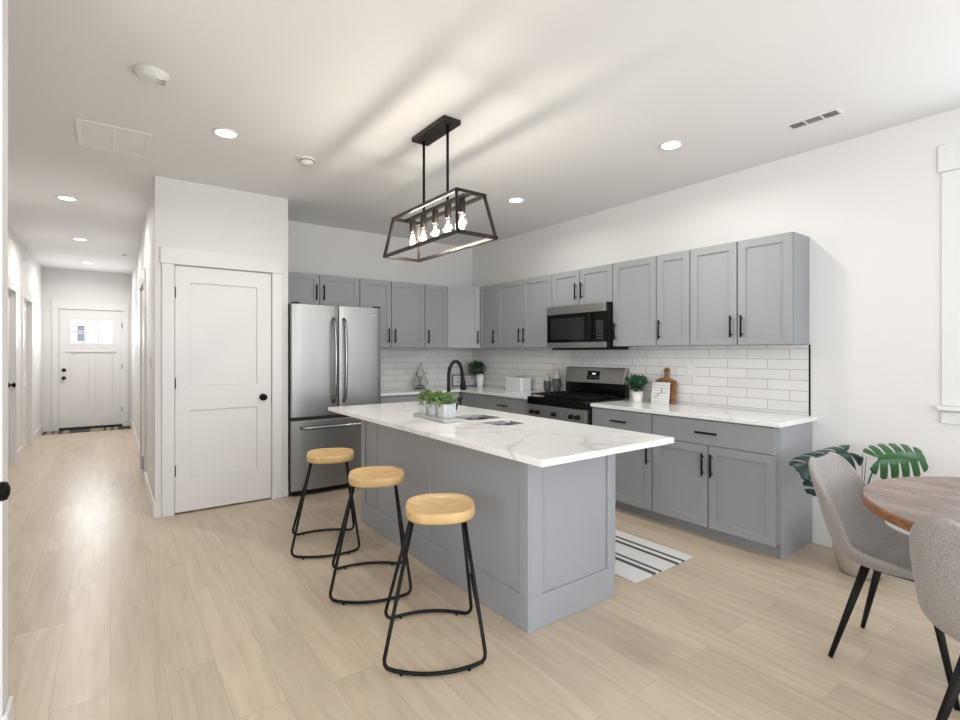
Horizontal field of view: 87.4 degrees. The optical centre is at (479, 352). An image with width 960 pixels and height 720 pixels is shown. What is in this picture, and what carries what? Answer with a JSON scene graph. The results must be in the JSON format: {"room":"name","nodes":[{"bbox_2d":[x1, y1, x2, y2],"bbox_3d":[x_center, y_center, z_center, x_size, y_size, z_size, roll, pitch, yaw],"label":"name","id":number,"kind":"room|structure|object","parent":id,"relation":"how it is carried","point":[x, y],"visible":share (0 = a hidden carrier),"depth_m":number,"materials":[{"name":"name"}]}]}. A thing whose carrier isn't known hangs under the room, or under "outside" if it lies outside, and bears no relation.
{"room":"kitchen","nodes":[
{"label":"kitchen","id":0,"kind":"room"},
{"bbox_2d":[0,0,7,716],"bbox_3d":[-2.502,-0.046,1.048,2.213,2.757,0.115,0,0,-36],"label":"wall","id":1,"kind":"structure","parent":0,"point":[3,3],"depth_m":1.66,"materials":[{"name":"white paint"}]},
{"bbox_2d":[0,696,13,719],"bbox_3d":[-2.492,1.265,1.046,2.228,0.135,0.130,0,0,-36],"label":"baseboard","id":2,"kind":"structure","parent":1,"relation":"attached to","point":[8,714],"depth_m":1.70,"materials":[{"name":"white paint"}]},
{"bbox_2d":[0,481,10,501],"bbox_3d":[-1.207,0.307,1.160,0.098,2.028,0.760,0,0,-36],"label":"door knob","id":3,"kind":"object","parent":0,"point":[5,489],"depth_m":1.45,"materials":[{"name":"black metal"}]},
{"bbox_2d":[8,226,41,464],"bbox_3d":[-4.788,-0.046,4.848,0.120,2.757,8.714,0,0,-36],"label":"wall","id":4,"kind":"structure","parent":0,"point":[23,267],"depth_m":6.85,"materials":[{"name":"white paint"}]},
{"bbox_2d":[8,292,15,464],"bbox_3d":[-5.328,0.307,5.639,0.098,2.028,0.790,0,0,-36],"label":"door","id":5,"kind":"structure","parent":4,"relation":"in","point":[9,384],"depth_m":5.90,"materials":[{"name":"white paint"}]},
{"bbox_2d":[8,275,17,463],"bbox_3d":[-5.297,0.240,5.662,0.024,2.185,1.000,0,0,-36],"label":"door frame","id":6,"kind":"structure","parent":4,"relation":"attached to","point":[12,283],"depth_m":5.98,"materials":[{"name":"white paint"}]},
{"bbox_2d":[24,302,26,447],"bbox_3d":[-6.249,0.307,6.836,0.035,2.028,0.810,0,0,-36],"label":"door","id":7,"kind":"structure","parent":4,"relation":"in","point":[25,303],"depth_m":7.08,"materials":[{"name":"white paint"}]},
{"bbox_2d":[22,287,33,455],"bbox_3d":[-6.193,0.240,6.877,0.024,2.185,1.020,0,0,-36],"label":"door frame","id":8,"kind":"structure","parent":4,"relation":"attached to","point":[26,294],"depth_m":6.67,"materials":[{"name":"white paint"}]},
{"bbox_2d":[17,424,42,461],"bbox_3d":[-4.733,1.265,4.888,0.015,0.135,8.714,0,0,-36],"label":"baseboard","id":9,"kind":"structure","parent":4,"relation":"attached to","point":[39,431],"depth_m":7.45,"materials":[{"name":"white paint"}]},
{"bbox_2d":[42,268,131,431],"bbox_3d":[-6.872,-0.046,8.805,1.476,2.757,0.130,0,0,-36],"label":"wall","id":10,"kind":"structure","parent":0,"point":[57,284],"depth_m":8.63,"materials":[{"name":"white paint"}]},
{"bbox_2d":[51,300,128,430],"bbox_3d":[-6.788,0.225,8.771,1.080,2.216,0.024,0,0,-36],"label":"door frame","id":11,"kind":"structure","parent":10,"relation":"attached to","point":[56,305],"depth_m":8.66,"materials":[{"name":"white paint"}]},
{"bbox_2d":[59,309,121,427],"bbox_3d":[-6.789,0.270,8.780,0.880,2.025,0.108,0,0,-36],"label":"door","id":12,"kind":"structure","parent":10,"relation":"in","point":[90,374],"depth_m":8.77,"materials":[{"name":"white paint"}]},
{"bbox_2d":[132,182,153,495],"bbox_3d":[-3.987,-0.046,7.008,1.309,2.757,6.186,0,0,-36],"label":"wall","id":13,"kind":"structure","parent":0,"point":[145,254],"depth_m":5.01,"materials":[{"name":"white paint"}]},
{"bbox_2d":[131,419,143,466],"bbox_3d":[-5.125,1.265,7.471,0.015,0.135,4.090,0,0,-36],"label":"baseboard","id":14,"kind":"structure","parent":13,"relation":"attached to","point":[132,425],"depth_m":7.04,"materials":[{"name":"white paint"}]},
{"bbox_2d":[139,268,145,484],"bbox_3d":[-3.651,0.240,5.427,0.024,2.185,0.964,0,0,-36],"label":"door frame","id":15,"kind":"structure","parent":13,"relation":"attached to","point":[142,280],"depth_m":5.05,"materials":[{"name":"white paint"}]},
{"bbox_2d":[145,472,287,518],"bbox_3d":[-2.571,1.265,4.844,1.050,0.135,1.270,0,0,-36],"label":"baseboard","id":16,"kind":"structure","parent":13,"relation":"attached to","point":[156,507],"depth_m":4.29,"materials":[{"name":"white paint"}]},
{"bbox_2d":[154,176,287,501],"bbox_3d":[-2.230,-0.046,4.392,1.036,2.757,0.110,0,0,-36],"label":"wall","id":17,"kind":"structure","parent":0,"point":[187,215],"depth_m":4.29,"materials":[{"name":"white paint"}]},
{"bbox_2d":[160,246,283,517],"bbox_3d":[-2.194,0.236,4.335,0.961,2.193,0.024,0,0,-36],"label":"door frame","id":18,"kind":"structure","parent":17,"relation":"attached to","point":[169,256],"depth_m":4.12,"materials":[{"name":"white paint"}]},
{"bbox_2d":[175,265,270,512],"bbox_3d":[-2.198,0.301,4.335,0.762,2.040,0.098,0,0,-36],"label":"door","id":19,"kind":"structure","parent":17,"relation":"in","point":[223,317],"depth_m":4.33,"materials":[{"name":"white paint"}]},
{"bbox_2d":[288,220,471,396],"bbox_3d":[-1.249,-0.046,6.085,2.750,2.757,0.120,0,0,-36],"label":"wall","id":20,"kind":"structure","parent":0,"point":[312,248],"depth_m":5.96,"materials":[{"name":"white paint"}]},
{"bbox_2d":[288,272,358,306],"bbox_3d":[-1.767,-0.655,5.378,0.873,0.325,0.401,0,0,-36],"label":"upper cabinet","id":21,"kind":"object","parent":20,"relation":"attached to","point":[303,288],"visible":0.67,"depth_m":5.26,"materials":[{"name":"grey wood"}]},
{"bbox_2d":[359,278,424,347],"bbox_3d":[-1.084,-0.437,5.881,0.818,0.760,0.401,0,0,-36],"label":"upper cabinet","id":22,"kind":"object","parent":20,"relation":"attached to","point":[402,304],"visible":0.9,"depth_m":5.79,"materials":[{"name":"grey wood"}]},
{"bbox_2d":[381,348,471,389],"bbox_3d":[-0.815,0.194,6.323,1.766,0.500,0.009,0,0,-36],"label":"tile backsplash","id":23,"kind":"structure","parent":20,"relation":"attached to","point":[399,366],"depth_m":6.36,"materials":[{"name":"white tile"}]},
{"bbox_2d":[425,284,446,347],"bbox_3d":[-0.625,-0.437,6.219,0.318,0.760,0.401,0,0,-36],"label":"upper cabinet","id":24,"kind":"object","parent":20,"relation":"attached to","point":[435,295],"visible":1,"depth_m":6.09,"materials":[{"name":"grey wood"}]},
{"bbox_2d":[447,286,479,347],"bbox_3d":[-0.193,-0.437,6.434,0.632,0.760,0.569,0,0,-36],"label":"upper cabinet","id":25,"kind":"object","parent":20,"relation":"attached to","point":[463,303],"visible":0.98,"depth_m":6.22,"materials":[{"name":"grey wood"}]},
{"bbox_2d":[8,0,959,273],"bbox_3d":[-1.941,-1.474,3.942,6.750,0.100,13.850,0,0,-36],"label":"ceiling","id":26,"kind":"structure","parent":0,"point":[566,108],"depth_m":2.81,"materials":[{"name":"white paint"}]},
{"bbox_2d":[56,195,77,200],"bbox_3d":[-3.804,-1.421,4.623,0.160,0.007,0.160,0,0,-36],"label":"recessed light","id":27,"kind":"object","parent":26,"relation":"in","point":[62,197],"visible":1,"depth_m":4.62,"materials":[{"name":"white plastic"}]},
{"bbox_2d":[72,238,87,240],"bbox_3d":[-5.013,-1.421,6.291,0.160,0.007,0.160,0,0,-36],"label":"recessed light","id":28,"kind":"object","parent":26,"relation":"in","point":[79,239],"visible":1,"depth_m":6.30,"materials":[{"name":"white plastic"}]},
{"bbox_2d":[74,117,151,157],"bbox_3d":[-2.440,-1.420,3.351,0.396,0.008,0.486,0,0,-36],"label":"ceiling vent","id":29,"kind":"object","parent":26,"relation":"in","point":[91,134],"visible":1,"depth_m":3.32,"materials":[{"name":"white plastic"}]},
{"bbox_2d":[133,64,169,85],"bbox_3d":[-1.670,-1.406,2.556,0.156,0.037,0.156,0,0,-36],"label":"smoke detector","id":30,"kind":"object","parent":26,"relation":"attached to","point":[147,73],"visible":1,"depth_m":2.52,"materials":[{"name":"white plastic"}]},
{"bbox_2d":[212,128,239,138],"bbox_3d":[-1.647,-1.421,3.255,0.160,0.007,0.160,0,0,-36],"label":"recessed light","id":31,"kind":"object","parent":26,"relation":"in","point":[223,132],"visible":1,"depth_m":3.25,"materials":[{"name":"white plastic"}]},
{"bbox_2d":[298,156,315,165],"bbox_3d":[-1.272,-1.402,3.692,0.124,0.044,0.124,0,0,-36],"label":"smoke detector","id":32,"kind":"object","parent":26,"relation":"attached to","point":[304,160],"visible":1,"depth_m":3.66,"materials":[{"name":"white plastic"}]},
{"bbox_2d":[383,115,497,261],"bbox_3d":[-0.285,-1.041,3.199,0.293,0.766,0.927,0,0,-36],"label":"linear pendant","id":33,"kind":"object","parent":26,"relation":"hanging from","point":[442,126],"visible":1,"depth_m":3.11,"materials":[{"name":"brown metal"}]},
{"bbox_2d":[409,219,415,232],"bbox_3d":[-0.463,-0.867,3.441,0.042,0.090,0.042,0,0,-36],"label":"socket","id":34,"kind":"object","parent":33,"relation":"attached to","point":[412,223],"depth_m":3.42,"materials":[{"name":"brown metal"}]},
{"bbox_2d":[420,214,426,228],"bbox_3d":[-0.374,-0.867,3.320,0.042,0.090,0.042,0,0,-36],"label":"socket","id":35,"kind":"object","parent":33,"relation":"attached to","point":[423,218],"depth_m":3.30,"materials":[{"name":"brown metal"}]},
{"bbox_2d":[432,209,438,223],"bbox_3d":[-0.285,-0.867,3.199,0.042,0.090,0.042,0,0,-36],"label":"socket","id":36,"kind":"object","parent":33,"relation":"attached to","point":[435,213],"depth_m":3.18,"materials":[{"name":"brown metal"}]},
{"bbox_2d":[445,203,450,218],"bbox_3d":[-0.196,-0.867,3.079,0.042,0.090,0.042,0,0,-36],"label":"socket","id":37,"kind":"object","parent":33,"relation":"attached to","point":[447,205],"depth_m":3.06,"materials":[{"name":"brown metal"}]},
{"bbox_2d":[458,197,464,213],"bbox_3d":[-0.107,-0.867,2.958,0.042,0.090,0.042,0,0,-36],"label":"socket","id":38,"kind":"object","parent":33,"relation":"attached to","point":[461,200],"depth_m":2.94,"materials":[{"name":"brown metal"}]},
{"bbox_2d":[507,197,524,202],"bbox_3d":[0.336,-1.421,4.684,0.160,0.007,0.160,0,0,-36],"label":"recessed light","id":39,"kind":"object","parent":26,"relation":"in","point":[515,199],"visible":1,"depth_m":4.69,"materials":[{"name":"white plastic"}]},
{"bbox_2d":[659,140,683,149],"bbox_3d":[1.311,-1.421,3.443,0.160,0.007,0.160,0,0,-36],"label":"recessed light","id":40,"kind":"object","parent":26,"relation":"in","point":[672,144],"visible":1,"depth_m":3.44,"materials":[{"name":"white plastic"}]},
{"bbox_2d":[784,107,844,130],"bbox_3d":[2.036,-1.421,3.062,0.112,0.007,0.286,0,0,-36],"label":"ceiling vent","id":41,"kind":"object","parent":26,"relation":"in","point":[835,112],"visible":1,"depth_m":3.05,"materials":[{"name":"white plastic"}]},
{"bbox_2d":[8,429,959,719],"bbox_3d":[-1.941,1.383,3.942,6.750,0.100,13.850,0,0,-36],"label":"floor","id":42,"kind":"structure","parent":0,"point":[116,611],"depth_m":2.39,"materials":[{"name":"brown wood"}]},
{"bbox_2d":[42,426,130,434],"bbox_3d":[-6.702,1.327,8.595,1.190,0.010,0.360,0,0,-36],"label":"door mat","id":43,"kind":"object","parent":42,"relation":"on","point":[119,427],"visible":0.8,"depth_m":8.53,"materials":[{"name":"black fabric"}]},
{"bbox_2d":[59,424,121,430],"bbox_3d":[-6.828,1.310,8.825,0.878,0.045,0.130,0,0,-36],"label":"threshold","id":44,"kind":"object","parent":42,"relation":"on","point":[113,425],"visible":0.71,"depth_m":8.76,"materials":[{"name":"brown metal"}]},
{"bbox_2d":[290,447,359,559],"bbox_3d":[-1.080,1.013,3.493,0.460,0.640,0.522,0,0,-16],"label":"bar stool","id":45,"kind":"object","parent":42,"relation":"on","point":[323,455],"visible":0.93,"depth_m":3.40,"materials":[{"name":"black"}]},
{"bbox_2d":[288,302,380,495],"bbox_3d":[-1.584,0.433,5.152,0.888,1.800,0.924,0,0,-36],"label":"refrigerator","id":46,"kind":"object","parent":42,"relation":"on","point":[334,352],"visible":0.69,"depth_m":4.77,"materials":[{"name":"grey metal"}]},
{"bbox_2d":[329,466,411,604],"bbox_3d":[-0.636,1.013,2.902,0.460,0.640,0.522,0,0,-11],"label":"bar stool","id":47,"kind":"object","parent":42,"relation":"on","point":[372,476],"visible":0.93,"depth_m":2.81,"materials":[{"name":"black"}]},
{"bbox_2d":[381,394,427,403],"bbox_3d":[-1.040,0.904,5.805,0.739,0.857,0.575,0,0,-36],"label":"base cabinet","id":48,"kind":"object","parent":42,"relation":"on","point":[399,398],"visible":0.02,"depth_m":5.61,"materials":[{"name":"grey wood"}]},
{"bbox_2d":[382,493,486,675],"bbox_3d":[-0.222,1.013,2.313,0.460,0.640,0.522,0,0,-7],"label":"bar stool","id":49,"kind":"object","parent":42,"relation":"on","point":[434,508],"visible":1,"depth_m":2.22,"materials":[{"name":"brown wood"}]},
{"bbox_2d":[429,392,459,404],"bbox_3d":[-0.564,0.904,6.155,0.439,0.857,0.575,0,0,-36],"label":"base cabinet","id":50,"kind":"object","parent":42,"relation":"on","point":[457,394],"visible":0.04,"depth_m":6.05,"materials":[{"name":"grey wood"}]},
{"bbox_2d":[460,392,480,407],"bbox_3d":[0.087,0.904,6.085,0.592,0.857,0.373,0,0,-36],"label":"base cabinet","id":51,"kind":"object","parent":42,"relation":"on","point":[466,399],"visible":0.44,"depth_m":5.94,"materials":[{"name":"grey wood"}]},
{"bbox_2d":[361,420,614,633],"bbox_3d":[-0.076,0.904,3.369,0.691,0.857,1.961,0,0,-36],"label":"kitchen island","id":52,"kind":"object","parent":42,"relation":"on","point":[542,539],"visible":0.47,"depth_m":2.65,"materials":[{"name":"grey wood"}]},
{"bbox_2d":[328,401,673,466],"bbox_3d":[-0.112,0.460,3.371,0.948,0.030,2.529,0,0,-36],"label":"island countertop","id":53,"kind":"structure","parent":52,"relation":"on","point":[539,441],"depth_m":2.76,"materials":[{"name":"white stone"}]},
{"bbox_2d":[413,412,461,422],"bbox_3d":[-0.293,0.433,3.368,0.132,0.022,0.450,0,0,-32],"label":"tray","id":54,"kind":"object","parent":53,"relation":"on","point":[425,416],"visible":0.73,"depth_m":3.22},
{"bbox_2d":[415,389,435,413],"bbox_3d":[-0.364,0.334,3.480,0.183,0.174,0.155,0,0,-32],"label":"potted plant","id":55,"kind":"object","parent":54,"relation":"on","point":[423,408],"visible":0.6,"depth_m":3.45,"materials":[{"name":"green plant"}]},
{"bbox_2d":[423,389,443,415],"bbox_3d":[-0.291,0.332,3.369,0.181,0.179,0.144,0,0,-32],"label":"potted plant","id":56,"kind":"object","parent":54,"relation":"on","point":[432,407],"visible":0.59,"depth_m":3.34,"materials":[{"name":"green plant"}]},
{"bbox_2d":[435,391,458,418],"bbox_3d":[-0.215,0.334,3.251,0.181,0.174,0.151,0,0,-32],"label":"potted plant","id":57,"kind":"object","parent":54,"relation":"on","point":[446,410],"visible":1,"depth_m":3.23,"materials":[{"name":"green plant"}]},
{"bbox_2d":[447,359,466,409],"bbox_3d":[-0.151,0.246,3.503,0.084,0.397,0.256,0,0,27],"label":"kitchen faucet","id":58,"kind":"object","parent":53,"relation":"on","point":[462,378],"visible":0.6,"depth_m":3.50,"materials":[{"name":"black metal"}]},
{"bbox_2d":[455,414,522,424],"bbox_3d":[0.056,0.558,3.364,0.269,0.218,0.599,0,0,-36],"label":"double sink","id":59,"kind":"object","parent":53,"relation":"in","point":[472,416],"visible":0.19,"depth_m":3.57,"materials":[{"name":"silver metal"}]},
{"bbox_2d":[455,414,498,419],"bbox_3d":[-0.034,0.558,3.486,0.269,0.218,0.294,0,0,-36],"label":"basin","id":60,"kind":"object","parent":59,"relation":"in","point":[473,416],"depth_m":3.63,"materials":[{"name":"silver metal"}]},
{"bbox_2d":[483,420,522,424],"bbox_3d":[0.146,0.543,3.200,0.219,0.188,0.229,0,0,-36],"label":"basin","id":61,"kind":"object","parent":59,"relation":"in","point":[500,422],"depth_m":3.31,"materials":[{"name":"silver metal"}]},
{"bbox_2d":[479,394,527,414],"bbox_3d":[0.467,0.904,5.569,0.592,0.857,0.904,0,0,-36],"label":"base cabinet","id":62,"kind":"object","parent":42,"relation":"on","point":[497,403],"visible":0.15,"depth_m":5.42,"materials":[{"name":"grey wood"}]},
{"bbox_2d":[381,386,540,398],"bbox_3d":[-0.267,0.460,5.597,1.744,0.030,1.827,0,0,-36],"label":"countertop","id":63,"kind":"structure","parent":62,"relation":"on","point":[494,391],"depth_m":5.75,"materials":[{"name":"white stone"}]},
{"bbox_2d":[411,363,428,388],"bbox_3d":[-0.742,0.286,6.210,0.226,0.316,0.115,0,0,-36],"label":"glass ornament","id":64,"kind":"object","parent":63,"relation":"on","point":[423,387],"visible":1,"depth_m":6.21,"materials":[{"name":"clear glass"}]},
{"bbox_2d":[452,374,476,385],"bbox_3d":[-0.204,0.366,6.634,0.330,0.155,0.018,0,0,-12],"label":"framed sign","id":65,"kind":"object","parent":63,"relation":"on","point":[470,379],"visible":0.68,"depth_m":6.64,"materials":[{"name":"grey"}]},
{"bbox_2d":[467,360,485,386],"bbox_3d":[-0.041,0.269,6.500,0.279,0.351,0.283,0,0,-36],"label":"potted plant","id":66,"kind":"object","parent":63,"relation":"on","point":[476,364],"visible":0.99,"depth_m":6.46,"materials":[{"name":"green plant"}]},
{"bbox_2d":[505,376,531,391],"bbox_3d":[0.446,0.360,5.861,0.180,0.169,0.310,0,0,-36],"label":"bread box","id":67,"kind":"object","parent":63,"relation":"on","point":[520,384],"visible":1,"depth_m":5.77,"materials":[{"name":"white metal"}]},
{"bbox_2d":[544,373,550,391],"bbox_3d":[0.740,0.336,5.513,0.086,0.216,0.086,0,0,-36],"label":"vase","id":68,"kind":"object","parent":63,"relation":"on","point":[547,382],"visible":0.9,"depth_m":5.48,"materials":[{"name":"grey ceramic"}]},
{"bbox_2d":[552,369,561,391],"bbox_3d":[0.826,0.312,5.405,0.106,0.264,0.106,0,0,-36],"label":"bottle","id":69,"kind":"object","parent":63,"relation":"on","point":[556,381],"visible":0.84,"depth_m":5.37,"materials":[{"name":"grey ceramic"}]},
{"bbox_2d":[526,367,628,424],"bbox_3d":[0.911,0.740,4.854,0.686,1.185,0.760,0,0,-36],"label":"gas range","id":70,"kind":"object","parent":42,"relation":"on","point":[585,386],"visible":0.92,"depth_m":4.81,"materials":[{"name":"black"}]},
{"bbox_2d":[527,395,623,409],"bbox_3d":[0.909,0.468,4.852,0.531,0.074,0.760,0,0,-36],"label":"cooktop","id":71,"kind":"object","parent":70,"relation":"in","point":[554,402],"depth_m":4.66,"materials":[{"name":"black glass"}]},
{"bbox_2d":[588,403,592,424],"bbox_3d":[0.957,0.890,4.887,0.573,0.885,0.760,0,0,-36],"label":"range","id":72,"kind":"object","parent":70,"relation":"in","point":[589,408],"depth_m":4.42,"materials":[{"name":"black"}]},
{"bbox_2d":[592,407,657,520],"bbox_3d":[1.375,0.904,4.337,0.592,0.857,0.611,0,0,-36],"label":"base cabinet","id":73,"kind":"object","parent":42,"relation":"on","point":[633,469],"visible":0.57,"depth_m":4.09,"materials":[{"name":"grey wood"}]},
{"bbox_2d":[614,529,693,582],"bbox_3d":[0.802,1.329,3.544,0.615,0.007,1.150,0,0,-36],"label":"kitchen rug","id":74,"kind":"object","parent":42,"relation":"on","point":[637,559],"visible":0.49,"depth_m":3.25,"materials":[{"name":"fabric"}]},
{"bbox_2d":[653,414,811,558],"bbox_3d":[1.828,0.904,3.722,0.592,0.857,0.914,0,0,-36],"label":"base cabinet","id":75,"kind":"object","parent":42,"relation":"on","point":[734,483],"visible":0.9,"depth_m":3.45,"materials":[{"name":"grey wood"}]},
{"bbox_2d":[590,400,816,427],"bbox_3d":[1.663,0.460,3.961,0.576,0.030,1.557,0,0,-36],"label":"countertop","id":76,"kind":"structure","parent":75,"relation":"on","point":[770,419],"depth_m":3.73,"materials":[{"name":"white stone"}]},
{"bbox_2d":[624,373,648,401],"bbox_3d":[1.404,0.313,4.514,0.227,0.264,0.230,0,0,20],"label":"potted plant","id":77,"kind":"object","parent":76,"relation":"on","point":[637,381],"visible":1,"depth_m":4.48,"materials":[{"name":"green plant"}]},
{"bbox_2d":[651,382,669,403],"bbox_3d":[1.579,0.352,4.392,0.028,0.184,0.176,0,0,-36],"label":"print","id":78,"kind":"object","parent":76,"relation":"on","point":[660,390],"visible":1,"depth_m":4.39,"materials":[{"name":"white paper"}]},
{"bbox_2d":[655,368,676,403],"bbox_3d":[1.631,0.287,4.412,0.067,0.314,0.216,0,0,-36],"label":"cutting board","id":79,"kind":"object","parent":76,"relation":"on","point":[673,384],"visible":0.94,"depth_m":4.35,"materials":[{"name":"brown wood"}]},
{"bbox_2d":[789,443,928,579],"bbox_3d":[2.182,0.932,2.981,0.650,0.802,0.381,0,0,-3],"label":"monstera plant","id":80,"kind":"object","parent":42,"relation":"on","point":[845,564],"visible":0.42,"depth_m":2.91,"materials":[{"name":"green plant"}]},
{"bbox_2d":[809,452,959,710],"bbox_3d":[1.786,0.909,2.192,0.471,0.847,0.543,0,0,-36],"label":"dining chair","id":81,"kind":"object","parent":42,"relation":"on","point":[860,535],"visible":0.86,"depth_m":2.29,"materials":[{"name":"fabric"}]},
{"bbox_2d":[861,476,959,531],"bbox_3d":[2.110,0.958,1.747,1.248,0.750,1.248,0,0,-36],"label":"dining table","id":82,"kind":"object","parent":42,"relation":"on","point":[901,502],"visible":0.9,"depth_m":2.01,"materials":[{"name":"brown wood"}]},
{"bbox_2d":[909,517,959,719],"bbox_3d":[1.647,0.909,1.514,0.543,0.847,0.471,0,0,-31],"label":"dining chair","id":83,"kind":"object","parent":42,"relation":"on","point":[934,543],"visible":1,"depth_m":1.53,"materials":[{"name":"grey fabric"}]},
{"bbox_2d":[472,108,959,534],"bbox_3d":[2.337,-0.046,3.646,0.133,2.757,8.300,0,0,-36],"label":"wall","id":84,"kind":"structure","parent":0,"point":[868,207],"depth_m":3.36,"materials":[{"name":"white paint"}]},
{"bbox_2d":[480,284,496,347],"bbox_3d":[0.190,-0.437,6.183,0.313,0.760,0.357,0,0,-36],"label":"upper cabinet","id":85,"kind":"object","parent":84,"relation":"attached to","point":[488,294],"visible":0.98,"depth_m":6.12,"materials":[{"name":"grey wood"}]},
{"bbox_2d":[497,274,551,347],"bbox_3d":[0.569,-0.437,5.667,0.313,0.760,0.922,0,0,-36],"label":"upper cabinet","id":86,"kind":"object","parent":84,"relation":"attached to","point":[522,305],"visible":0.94,"depth_m":5.58,"materials":[{"name":"grey wood"}]},
{"bbox_2d":[552,264,612,306],"bbox_3d":[1.076,-0.642,4.979,0.313,0.350,0.784,0,0,-36],"label":"upper cabinet","id":87,"kind":"object","parent":84,"relation":"attached to","point":[592,284],"visible":0.8,"depth_m":4.87,"materials":[{"name":"grey wood"}]},
{"bbox_2d":[547,302,627,349],"bbox_3d":[1.043,-0.247,4.947,0.384,0.435,0.761,0,0,-36],"label":"microwave","id":88,"kind":"object","parent":87,"relation":"attached to","point":[589,326],"visible":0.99,"depth_m":4.78,"materials":[{"name":"black"}]},
{"bbox_2d":[613,256,656,346],"bbox_3d":[1.444,-0.437,4.480,0.313,0.760,0.454,0,0,-36],"label":"upper cabinet","id":89,"kind":"object","parent":84,"relation":"attached to","point":[634,281],"visible":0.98,"depth_m":4.40,"materials":[{"name":"grey wood"}]},
{"bbox_2d":[472,345,808,415],"bbox_3d":[1.109,0.194,5.192,0.009,0.500,4.093,0,0,-36],"label":"tile backsplash","id":90,"kind":"structure","parent":84,"relation":"attached to","point":[766,378],"depth_m":4.18,"materials":[{"name":"white tile"}]},
{"bbox_2d":[687,363,694,375],"bbox_3d":[1.786,0.143,4.258,0.007,0.116,0.072,0,0,-36],"label":"wall outlet","id":91,"kind":"object","parent":90,"relation":"attached to","point":[690,366],"visible":1,"depth_m":4.25,"materials":[{"name":"white plastic"}]},
{"bbox_2d":[809,345,810,415],"bbox_3d":[2.324,0.194,3.540,0.011,0.500,0.008,0,0,-36],"label":"strip","id":92,"kind":"object","parent":90,"relation":"attached to","point":[809,345],"visible":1,"depth_m":3.54,"materials":[{"name":"black metal"}]},
{"bbox_2d":[657,250,693,345],"bbox_3d":[1.669,-0.437,4.174,0.313,0.760,0.304,0,0,-36],"label":"upper cabinet","id":93,"kind":"object","parent":84,"relation":"attached to","point":[673,269],"visible":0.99,"depth_m":4.10,"materials":[{"name":"grey wood"}]},
{"bbox_2d":[690,232,808,345],"bbox_3d":[1.980,-0.437,3.752,0.313,0.760,0.744,0,0,-36],"label":"upper cabinet","id":94,"kind":"object","parent":84,"relation":"attached to","point":[755,291],"visible":1,"depth_m":3.60,"materials":[{"name":"grey wood"}]},
{"bbox_2d":[812,523,832,547],"bbox_3d":[3.506,1.265,1.933,0.015,0.135,3.955,0,0,-36],"label":"baseboard","id":95,"kind":"structure","parent":84,"relation":"attached to","point":[820,534],"depth_m":3.47,"materials":[{"name":"white paint"}]},
{"bbox_2d":[936,141,959,424],"bbox_3d":[3.139,-0.405,2.474,0.125,1.645,1.320,0,0,-36],"label":"window","id":96,"kind":"structure","parent":84,"relation":"in","point":[948,154],"depth_m":2.94,"materials":[{"name":"white paint"}]},
{"label":"outside","id":97,"kind":"structure","parent":0,"visible":0},
{"bbox_3d":[-9.236,1.403,12.541,12.000,0.100,8.650,0,0,-36],"label":"ground","id":98,"kind":"structure","parent":97,"visible":0},
{"bbox_2d":[71,319,111,342],"bbox_3d":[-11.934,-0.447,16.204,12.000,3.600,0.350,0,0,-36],"label":"house","id":99,"kind":"structure","parent":98,"relation":"on","point":[76,325],"depth_m":15.82,"materials":[{"name":"white"}]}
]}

